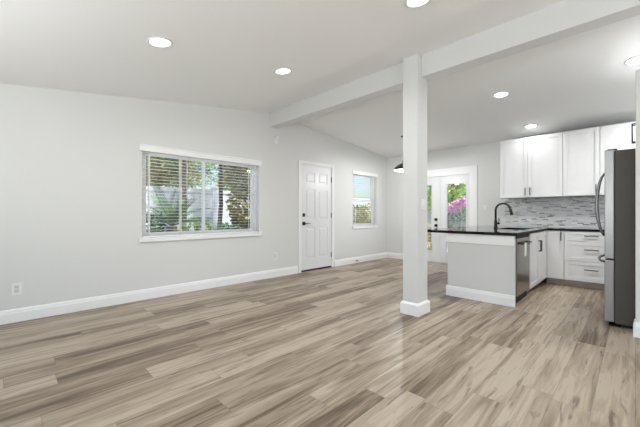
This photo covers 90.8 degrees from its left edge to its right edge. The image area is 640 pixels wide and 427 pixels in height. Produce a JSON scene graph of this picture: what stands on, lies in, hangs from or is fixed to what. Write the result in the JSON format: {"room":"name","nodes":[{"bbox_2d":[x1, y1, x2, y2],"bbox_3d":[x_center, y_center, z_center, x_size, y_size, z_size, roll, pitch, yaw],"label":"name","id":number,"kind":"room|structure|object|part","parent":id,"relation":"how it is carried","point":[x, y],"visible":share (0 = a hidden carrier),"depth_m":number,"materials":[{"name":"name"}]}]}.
{"room":"empty living room","nodes":[
{"label":"empty living room","id":0,"kind":"room"},
{"bbox_2d":[0,83,386,310],"bbox_3d":[-1.329,-0.505,5.233,0.160,3.250,8.840,0,0,45],"label":"wall","id":1,"kind":"structure","parent":0,"point":[71,161],"depth_m":3.95,"materials":[{"name":"white paint"}]},
{"bbox_2d":[11,282,21,295],"bbox_3d":[-3.157,0.777,3.285,0.008,0.125,0.080,0,0,45],"label":"wall outlet","id":2,"kind":"object","parent":1,"relation":"attached to","point":[16,288],"visible":1,"depth_m":3.28,"materials":[{"name":"white plastic"}]},
{"bbox_2d":[0,266,297,324],"bbox_3d":[-2.353,1.051,4.085,0.016,0.138,5.450,0,0,45],"label":"baseboard","id":3,"kind":"structure","parent":1,"relation":"attached to","point":[58,308],"depth_m":3.98,"materials":[{"name":"white wood"}]},
{"bbox_2d":[139,151,261,241],"bbox_3d":[-1.722,-0.260,4.801,0.165,1.245,1.885,0,0,45],"label":"window","id":4,"kind":"structure","parent":1,"relation":"in","point":[253,192],"depth_m":4.78,"materials":[{"name":"white plastic"}]},
{"bbox_3d":[-2.063,-0.280,4.524,0.022,1.123,0.860,0,0,45],"label":"sash","id":5,"kind":"part","parent":4,"relation":"part of","materials":[{"name":"glass"}]},
{"bbox_2d":[139,144,261,237],"bbox_3d":[-1.700,-0.303,4.783,0.102,1.223,1.890,0,0,45],"label":"window blind","id":6,"kind":"object","parent":4,"relation":"attached to","point":[142,147],"visible":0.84,"depth_m":4.62,"materials":[{"name":"white plastic"}]},
{"bbox_3d":[-1.718,0.298,4.797,0.052,0.020,1.795,0,0,45],"label":"rail","id":7,"kind":"part","parent":6,"relation":"part of","materials":[{"name":"white plastic"}]},
{"bbox_3d":[-1.704,0.337,4.784,0.115,0.053,1.885,0,0,45],"label":"sill","id":8,"kind":"part","parent":4,"relation":"part of","materials":[{"name":"white"}]},
{"bbox_3d":[-1.481,-0.280,5.140,0.022,1.123,0.915,0,0,45],"label":"sash","id":9,"kind":"part","parent":4,"relation":"part of","materials":[{"name":"glass"}]},
{"bbox_2d":[274,135,278,143],"bbox_3d":[-0.767,-1.342,5.631,0.071,0.144,0.070,0,0,45],"label":"sensor","id":10,"kind":"object","parent":1,"relation":"attached to","point":[276,137],"visible":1,"depth_m":5.63,"materials":[{"name":"white plastic"}]},
{"bbox_2d":[298,160,333,272],"bbox_3d":[-0.099,0.040,6.424,0.215,2.161,1.005,0,0,45],"label":"door","id":11,"kind":"structure","parent":1,"relation":"in","point":[315,180],"depth_m":6.36,"materials":[{"name":"white painted wood"},{"name":"black metal"}]},
{"bbox_3d":[-0.193,-0.725,6.267,0.008,0.166,0.212,0,0,45],"label":"panel","id":12,"kind":"part","parent":11,"relation":"part of","materials":[{"name":"white wood"}]},
{"bbox_3d":[-0.193,-0.200,6.267,0.008,0.556,0.212,0,0,45],"label":"panel","id":13,"kind":"part","parent":11,"relation":"part of","materials":[{"name":"white wood"}]},
{"bbox_3d":[-0.193,0.565,6.267,0.008,0.566,0.212,0,0,45],"label":"panel","id":14,"kind":"part","parent":11,"relation":"part of","materials":[{"name":"white wood"}]},
{"bbox_3d":[0.058,-0.725,6.518,0.008,0.166,0.212,0,0,45],"label":"panel","id":15,"kind":"part","parent":11,"relation":"part of","materials":[{"name":"white wood"}]},
{"bbox_3d":[0.058,-0.200,6.518,0.008,0.556,0.212,0,0,45],"label":"panel","id":16,"kind":"part","parent":11,"relation":"part of","materials":[{"name":"white wood"}]},
{"bbox_3d":[0.058,0.565,6.518,0.008,0.566,0.212,0,0,45],"label":"panel","id":17,"kind":"part","parent":11,"relation":"part of","materials":[{"name":"white wood"}]},
{"bbox_2d":[334,252,386,266],"bbox_3d":[1.029,1.051,7.467,0.016,0.138,2.025,0,0,45],"label":"baseboard","id":18,"kind":"structure","parent":1,"relation":"attached to","point":[340,262],"depth_m":7.35,"materials":[{"name":"white wood"}]},
{"bbox_2d":[352,174,377,228],"bbox_3d":[1.041,-0.321,7.564,0.165,1.302,0.990,0,0,45],"label":"window","id":19,"kind":"structure","parent":1,"relation":"in","point":[371,182],"depth_m":7.83,"materials":[{"name":"white plastic"}]},
{"bbox_3d":[0.992,-0.620,7.613,0.022,0.623,0.850,0,0,45],"label":"sash","id":20,"kind":"part","parent":19,"relation":"part of","materials":[{"name":"glass"}]},
{"bbox_3d":[1.009,-0.050,7.596,0.022,0.603,0.850,0,0,45],"label":"sash","id":21,"kind":"part","parent":19,"relation":"part of","materials":[{"name":"white plastic"}]},
{"bbox_2d":[352,170,377,225],"bbox_3d":[1.061,-0.363,7.544,0.102,1.283,0.990,0,0,45],"label":"window blind","id":22,"kind":"object","parent":19,"relation":"attached to","point":[356,173],"visible":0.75,"depth_m":7.54,"materials":[{"name":"white plastic"}]},
{"bbox_3d":[1.059,0.305,7.547,0.115,0.050,0.990,0,0,45],"label":"sill","id":23,"kind":"part","parent":19,"relation":"part of","materials":[{"name":"white"}]},
{"bbox_2d":[0,258,639,426],"bbox_3d":[1.400,1.180,2.503,7.880,0.120,8.840,0,0,45],"label":"floor","id":24,"kind":"structure","parent":0,"point":[330,346],"depth_m":2.45,"materials":[{"name":"brown wood"}]},
{"bbox_2d":[400,53,429,316],"bbox_3d":[1.089,-0.322,3.609,0.224,2.893,0.279,0,0,45],"label":"column","id":25,"kind":"structure","parent":24,"relation":"on","point":[415,302],"depth_m":3.52,"materials":[{"name":"white paint"}]},
{"bbox_2d":[421,199,425,209],"bbox_3d":[1.173,-0.110,3.558,0.010,0.118,0.118,0,0,45],"label":"light switch","id":26,"kind":"object","parent":25,"relation":"attached to","point":[423,201],"visible":1,"depth_m":3.54,"materials":[{"name":"white plastic"}]},
{"bbox_2d":[446,233,515,307],"bbox_3d":[2.992,0.691,5.035,0.834,0.859,2.684,0,0,45],"label":"peninsula end panel","id":27,"kind":"object","parent":24,"relation":"on","point":[482,268],"visible":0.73,"depth_m":4.06,"materials":[{"name":"white paint"}]},
{"bbox_2d":[516,234,531,302],"bbox_3d":[2.434,0.685,4.248,0.615,0.846,0.644,0,0,45],"label":"dishwasher","id":28,"kind":"object","parent":24,"relation":"on","point":[522,261],"visible":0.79,"depth_m":4.02,"materials":[{"name":"silver metal"}]},
{"bbox_3d":[2.595,1.058,4.087,0.007,0.099,0.638,0,0,45],"label":"kick plate","id":29,"kind":"part","parent":28,"relation":"part of","materials":[{"name":"metal"}]},
{"bbox_2d":[527,231,546,291],"bbox_3d":[3.043,0.690,4.965,0.768,0.859,1.214,0,0,45],"label":"base cabinet","id":30,"kind":"object","parent":24,"relation":"on","point":[538,246],"visible":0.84,"depth_m":4.63,"materials":[{"name":"white wood"}]},
{"bbox_3d":[3.042,0.639,4.485,0.020,0.753,0.525,0,0,45],"label":"door","id":31,"kind":"part","parent":30,"relation":"part of","materials":[{"name":"white wood"}]},
{"bbox_3d":[3.438,0.639,4.881,0.020,0.753,0.586,0,0,45],"label":"door","id":32,"kind":"part","parent":30,"relation":"part of","materials":[{"name":"white wood"}]},
{"bbox_2d":[546,230,564,284],"bbox_3d":[4.010,0.690,5.297,0.240,0.859,0.873,0,0,45],"label":"base cabinet","id":33,"kind":"object","parent":24,"relation":"on","point":[555,239],"visible":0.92,"depth_m":5.02,"materials":[{"name":"white wood"}]},
{"bbox_2d":[427,225,603,235],"bbox_3d":[3.478,0.240,4.528,2.915,0.035,2.713,0,0,45],"label":"countertop","id":34,"kind":"structure","parent":33,"relation":"on","point":[481,229],"depth_m":4.63,"materials":[{"name":"black stone"}]},
{"bbox_2d":[494,203,513,227],"bbox_3d":[2.918,0.018,5.022,0.284,0.410,0.071,0,0,45],"label":"faucet","id":35,"kind":"object","parent":34,"relation":"on","point":[496,223],"visible":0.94,"depth_m":5.07,"materials":[{"name":"black metal"}]},
{"bbox_3d":[2.916,-0.047,5.032,0.238,0.280,0.031,0,0,45],"label":"spout","id":36,"kind":"part","parent":35,"relation":"part of","materials":[{"name":"black metal"}]},
{"bbox_2d":[564,231,605,289],"bbox_3d":[4.326,0.690,4.982,0.648,0.859,0.873,0,0,45],"label":"base cabinet","id":37,"kind":"object","parent":24,"relation":"on","point":[582,249],"visible":0.75,"depth_m":4.77,"materials":[{"name":"white wood"}]},
{"bbox_3d":[4.049,0.866,4.705,0.642,0.302,0.020,0,0,45],"label":"drawer","id":38,"kind":"part","parent":37,"relation":"part of","materials":[{"name":"white wood"}]},
{"bbox_3d":[4.049,0.336,4.705,0.642,0.147,0.020,0,0,45],"label":"drawer","id":39,"kind":"part","parent":37,"relation":"part of","materials":[{"name":"white wood"}]},
{"bbox_3d":[4.049,0.562,4.705,0.642,0.303,0.020,0,0,45],"label":"drawer","id":40,"kind":"part","parent":37,"relation":"part of","materials":[{"name":"white wood"}]},
{"bbox_2d":[595,148,634,328],"bbox_3d":[3.477,0.232,3.223,0.961,1.774,0.905,0,0,45],"label":"refrigerator","id":41,"kind":"object","parent":24,"relation":"on","point":[619,165],"visible":1,"depth_m":3.11,"materials":[{"name":"grey metal"}]},
{"bbox_3d":[2.901,-0.100,3.265,0.086,0.650,0.029,0,0,45],"label":"door handle","id":42,"kind":"part","parent":41,"relation":"part of","materials":[{"name":"silver metal"}]},
{"bbox_2d":[598,254,613,321],"bbox_3d":[3.191,0.766,3.509,0.149,0.617,0.903,0,0,45],"label":"freezer","id":43,"kind":"object","parent":41,"relation":"in","point":[608,262],"depth_m":3.17,"materials":[{"name":"silver metal"}]},
{"bbox_3d":[3.218,-0.100,3.481,0.072,1.090,0.903,0,0,45],"label":"door","id":44,"kind":"part","parent":41,"relation":"part of","materials":[{"name":"silver metal"}]},
{"bbox_2d":[0,0,639,157],"bbox_3d":[1.400,-1.563,2.503,7.600,0.864,8.560,0,0,45],"label":"ceiling","id":45,"kind":"structure","parent":0,"point":[223,53],"depth_m":3.22,"materials":[{"name":"white paint"}]},
{"bbox_2d":[147,37,172,47],"bbox_3d":[-1.357,-1.457,2.678,0.203,0.034,0.202,0,0,41],"label":"recessed light","id":46,"kind":"object","parent":45,"relation":"in","point":[159,42],"visible":1,"depth_m":2.67,"materials":[{"name":"white plastic"}]},
{"bbox_2d":[274,68,291,74],"bbox_3d":[-0.423,-1.636,3.612,0.203,0.034,0.202,0,0,41],"label":"recessed light","id":47,"kind":"object","parent":45,"relation":"in","point":[281,71],"visible":1,"depth_m":3.61,"materials":[{"name":"white plastic"}]},
{"bbox_2d":[393,136,402,171],"bbox_3d":[1.691,-1.227,6.396,0.410,0.714,0.410,0,0,45],"label":"pendant lamp","id":48,"kind":"object","parent":45,"relation":"hanging from","point":[399,168],"visible":0.38,"depth_m":6.31,"materials":[{"name":"black"}]},
{"bbox_3d":[1.691,-0.993,6.396,0.410,0.195,0.410,0,0,45],"label":"lamp shade","id":49,"kind":"part","parent":48,"relation":"part of","materials":[{"name":"black"}]},
{"bbox_2d":[404,0,430,7],"bbox_3d":[0.750,-1.633,2.412,0.203,0.034,0.202,0,0,41],"label":"recessed light","id":50,"kind":"object","parent":45,"relation":"in","point":[408,3],"visible":1,"depth_m":2.45,"materials":[{"name":"white plastic"}]},
{"bbox_2d":[269,0,639,128],"bbox_3d":[1.842,-1.683,2.945,7.560,0.285,0.170,0,0,45],"label":"beam","id":51,"kind":"structure","parent":45,"relation":"attached to","point":[567,18],"depth_m":3.08,"materials":[{"name":"white paint"}]},
{"bbox_2d":[493,91,509,97],"bbox_3d":[2.512,-1.659,4.380,0.203,0.026,0.203,0,0,-41],"label":"recessed light","id":52,"kind":"object","parent":45,"relation":"in","point":[501,94],"visible":1,"depth_m":4.37,"materials":[{"name":"white plastic"}]},
{"bbox_2d":[524,124,537,127],"bbox_3d":[3.642,-1.520,5.446,0.203,0.026,0.203,0,0,-41],"label":"recessed light","id":53,"kind":"object","parent":45,"relation":"in","point":[529,125],"visible":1,"depth_m":5.45,"materials":[{"name":"white plastic"}]},
{"bbox_2d":[624,55,639,65],"bbox_3d":[3.424,-1.663,3.408,0.203,0.026,0.203,0,0,41],"label":"recessed light","id":54,"kind":"object","parent":45,"relation":"in","point":[635,60],"visible":1,"depth_m":3.43,"materials":[{"name":"white plastic"}]},
{"bbox_2d":[387,121,634,253],"bbox_3d":[4.526,-0.505,5.515,7.720,3.250,0.160,0,0,45],"label":"wall","id":55,"kind":"structure","parent":0,"point":[486,156],"depth_m":6.76,"materials":[{"name":"white paint"}]},
{"bbox_2d":[387,252,402,258],"bbox_3d":[2.539,1.051,7.378,2.243,0.138,0.016,0,0,45],"label":"baseboard","id":56,"kind":"structure","parent":55,"relation":"attached to","point":[389,254],"depth_m":8.00,"materials":[{"name":"white wood"}]},
{"bbox_2d":[427,165,476,263],"bbox_3d":[2.756,0.043,7.267,1.690,2.153,0.186,0,0,45],"label":"door","id":57,"kind":"structure","parent":55,"relation":"in","point":[438,179],"depth_m":7.15,"materials":[{"name":"white wood"}]},
{"bbox_3d":[2.702,0.043,7.213,1.690,2.153,0.018,0,0,45],"label":"casing","id":58,"kind":"part","parent":57,"relation":"part of","materials":[{"name":"white"}]},
{"bbox_2d":[500,132,563,198],"bbox_3d":[3.852,-0.833,5.725,0.938,1.065,0.494,0,0,45],"label":"upper cabinet","id":59,"kind":"object","parent":55,"relation":"attached to","point":[530,167],"visible":0.96,"depth_m":5.55,"materials":[{"name":"white wood"}]},
{"bbox_3d":[3.534,-0.833,5.757,0.439,1.064,0.020,0,0,45],"label":"door","id":60,"kind":"part","parent":59,"relation":"part of","materials":[{"name":"white wood"}]},
{"bbox_3d":[3.866,-0.833,5.426,0.492,1.064,0.020,0,0,45],"label":"door","id":61,"kind":"part","parent":59,"relation":"part of","materials":[{"name":"white wood"}]},
{"bbox_2d":[505,196,603,227],"bbox_3d":[4.565,-0.038,5.354,2.545,0.520,0.011,0,0,45],"label":"backsplash","id":62,"kind":"structure","parent":55,"relation":"attached to","point":[565,211],"depth_m":5.67,"materials":[{"name":"tile"}]},
{"bbox_2d":[563,127,600,196],"bbox_3d":[4.348,-0.833,5.229,0.460,1.065,0.494,0,0,45],"label":"upper cabinet","id":63,"kind":"object","parent":55,"relation":"attached to","point":[581,148],"visible":0.9,"depth_m":5.08,"materials":[{"name":"white wood"}]},
{"bbox_2d":[600,122,634,195],"bbox_3d":[4.768,-0.833,4.833,0.690,1.065,0.459,0,0,45],"label":"upper cabinet","id":64,"kind":"object","parent":55,"relation":"attached to","point":[618,136],"visible":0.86,"depth_m":4.80,"materials":[{"name":"white wood"}]},
{"bbox_2d":[633,69,639,337],"bbox_3d":[3.977,-0.100,1.867,3.016,2.440,0.136,0,0,45],"label":"wall","id":65,"kind":"structure","parent":0,"point":[637,72],"depth_m":2.88,"materials":[{"name":"white paint"}]},
{"bbox_3d":[4.533,-0.505,3.401,0.160,3.250,2.820,0,0,45],"label":"wall","id":66,"kind":"structure","parent":0,"visible":0},
{"bbox_2d":[631,123,634,143],"bbox_3d":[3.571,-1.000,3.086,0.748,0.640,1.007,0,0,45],"label":"handle","id":67,"kind":"object","parent":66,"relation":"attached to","point":[632,124],"visible":0.23,"depth_m":3.34,"materials":[{"name":"black"}]},
{"label":"outside","id":68,"kind":"structure","parent":0,"visible":0},
{"bbox_3d":[1.768,1.420,8.839,70.000,0.300,75.000,0,0,45],"label":"ground","id":69,"kind":"structure","parent":68,"visible":0},
{"bbox_2d":[146,213,170,231],"bbox_3d":[-3.086,0.610,5.837,0.837,1.326,0.977,0,0,45],"label":"shrub","id":70,"kind":"object","parent":69,"relation":"on","point":[152,229],"visible":0.2,"depth_m":5.80,"materials":[{"name":"green plant"}]},
{"bbox_2d":[146,156,201,187],"bbox_3d":[-4.871,-0.815,9.546,2.026,4.176,2.571,0,0,45],"label":"tree","id":71,"kind":"object","parent":69,"relation":"on","point":[158,179],"visible":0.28,"depth_m":9.46,"materials":[{"name":"green plant"}]},
{"bbox_2d":[146,180,211,231],"bbox_3d":[-2.797,0.327,5.911,1.609,1.887,1.684,0,0,-7],"label":"sago palm","id":72,"kind":"object","parent":69,"relation":"on","point":[170,211],"visible":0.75,"depth_m":5.86,"materials":[{"name":"green plant"}]},
{"bbox_2d":[146,156,218,187],"bbox_3d":[-5.570,-1.122,12.669,3.239,4.791,2.646,0,0,-25],"label":"tree","id":73,"kind":"object","parent":69,"relation":"on","point":[199,183],"visible":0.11,"depth_m":12.87,"materials":[{"name":"green plant"}]},
{"bbox_2d":[181,160,186,230],"bbox_3d":[-3.015,-0.875,7.040,0.959,4.294,0.974,0,0,45],"label":"slim tree","id":74,"kind":"object","parent":69,"relation":"on","point":[184,184],"visible":0.02,"depth_m":6.98,"materials":[{"name":"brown plant"}]},
{"bbox_2d":[178,217,217,230],"bbox_3d":[-2.564,0.649,6.756,0.841,1.247,1.025,0,0,45],"label":"shrub","id":75,"kind":"object","parent":69,"relation":"on","point":[185,227],"visible":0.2,"depth_m":6.70,"materials":[{"name":"green plant"}]},
{"bbox_2d":[217,164,222,229],"bbox_3d":[-2.445,-0.898,7.601,0.932,4.340,0.919,0,0,-31],"label":"slim tree","id":76,"kind":"object","parent":69,"relation":"on","point":[220,166],"visible":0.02,"depth_m":7.57,"materials":[{"name":"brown plant"}]},
{"bbox_2d":[212,222,239,229],"bbox_3d":[-2.041,0.718,7.041,0.754,1.115,0.873,0,0,45],"label":"shrub","id":77,"kind":"object","parent":69,"relation":"on","point":[219,227],"visible":0.1,"depth_m":6.95,"materials":[{"name":"green plant"}]},
{"bbox_2d":[216,166,246,190],"bbox_3d":[-2.831,-0.677,11.310,1.580,3.900,1.950,0,0,45],"label":"tree","id":78,"kind":"object","parent":69,"relation":"on","point":[224,175],"visible":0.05,"depth_m":10.76,"materials":[{"name":"green plant"}]},
{"bbox_2d":[223,165,249,228],"bbox_3d":[-1.831,-0.362,7.630,1.174,3.267,1.305,0,0,45],"label":"shrub","id":79,"kind":"object","parent":69,"relation":"on","point":[235,218],"visible":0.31,"depth_m":7.43,"materials":[{"name":"green plant"}]},
{"bbox_2d":[146,186,370,230],"bbox_3d":[-0.849,0.280,10.465,0.150,1.980,13.350,0,0,45],"label":"fence","id":80,"kind":"object","parent":69,"relation":"on","point":[197,193],"visible":0.12,"depth_m":8.16,"materials":[{"name":"white"}]},
{"bbox_3d":[-3.515,0.280,7.798,0.050,1.860,1.766,0,0,45],"label":"panel","id":81,"kind":"part","parent":80,"relation":"part of","materials":[{"name":"white wood"}]},
{"bbox_3d":[-2.849,0.280,8.465,0.150,1.980,0.150,0,0,45],"label":"post","id":82,"kind":"part","parent":80,"relation":"part of","materials":[{"name":"white"}]},
{"bbox_3d":[-2.182,0.280,9.132,0.050,1.860,1.766,0,0,45],"label":"panel","id":83,"kind":"part","parent":80,"relation":"part of","materials":[{"name":"white"}]},
{"bbox_3d":[1.818,0.280,13.132,0.050,1.860,1.766,0,0,45],"label":"panel","id":84,"kind":"part","parent":80,"relation":"part of","materials":[{"name":"white"}]},
{"bbox_2d":[353,204,370,222],"bbox_3d":[1.302,0.433,11.479,1.266,1.680,1.293,0,0,45],"label":"shrub","id":85,"kind":"object","parent":69,"relation":"on","point":[361,219],"visible":0.2,"depth_m":11.28,"materials":[{"name":"green plant"}]},
{"bbox_2d":[354,202,370,222],"bbox_3d":[2.000,0.391,12.311,1.380,1.766,1.339,0,0,45],"label":"shrub","id":86,"kind":"object","parent":69,"relation":"on","point":[369,203],"visible":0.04,"depth_m":12.21,"materials":[{"name":"green plant"}]},
{"bbox_2d":[427,225,430,249],"bbox_3d":[3.871,0.936,10.989,1.122,1.112,0.984,0,0,45],"label":"shrub","id":87,"kind":"object","parent":69,"relation":"on","point":[428,233],"visible":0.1,"depth_m":10.79,"materials":[{"name":"green plant"}]},
{"bbox_2d":[427,183,465,209],"bbox_3d":[5.976,-0.955,14.098,3.073,4.453,2.808,0,0,45],"label":"tree","id":88,"kind":"object","parent":69,"relation":"on","point":[451,197],"visible":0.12,"depth_m":13.77,"materials":[{"name":"green plant"}]},
{"bbox_2d":[427,210,465,243],"bbox_3d":[6.364,0.520,11.172,8.950,1.500,0.150,0,0,45],"label":"fence","id":89,"kind":"object","parent":69,"relation":"on","point":[462,223],"visible":0.02,"depth_m":12.28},
{"bbox_3d":[4.030,0.520,13.506,2.080,1.380,0.050,0,0,45],"label":"panel","id":90,"kind":"part","parent":89,"relation":"part of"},
{"bbox_3d":[5.586,0.520,11.950,2.080,1.380,0.050,0,0,45],"label":"panel","id":91,"kind":"part","parent":89,"relation":"part of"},
{"bbox_2d":[447,195,465,248],"bbox_3d":[4.862,0.298,11.261,1.532,1.949,0.739,0,0,45],"label":"flowering shrub","id":92,"kind":"object","parent":69,"relation":"on","point":[455,204],"visible":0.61,"depth_m":11.22,"materials":[{"name":"pink plant"}]},
{"bbox_3d":[4.887,0.384,11.317,0.723,1.776,0.164,0,0,45],"label":"stem","id":93,"kind":"part","parent":92,"relation":"part of","materials":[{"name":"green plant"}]}
]}

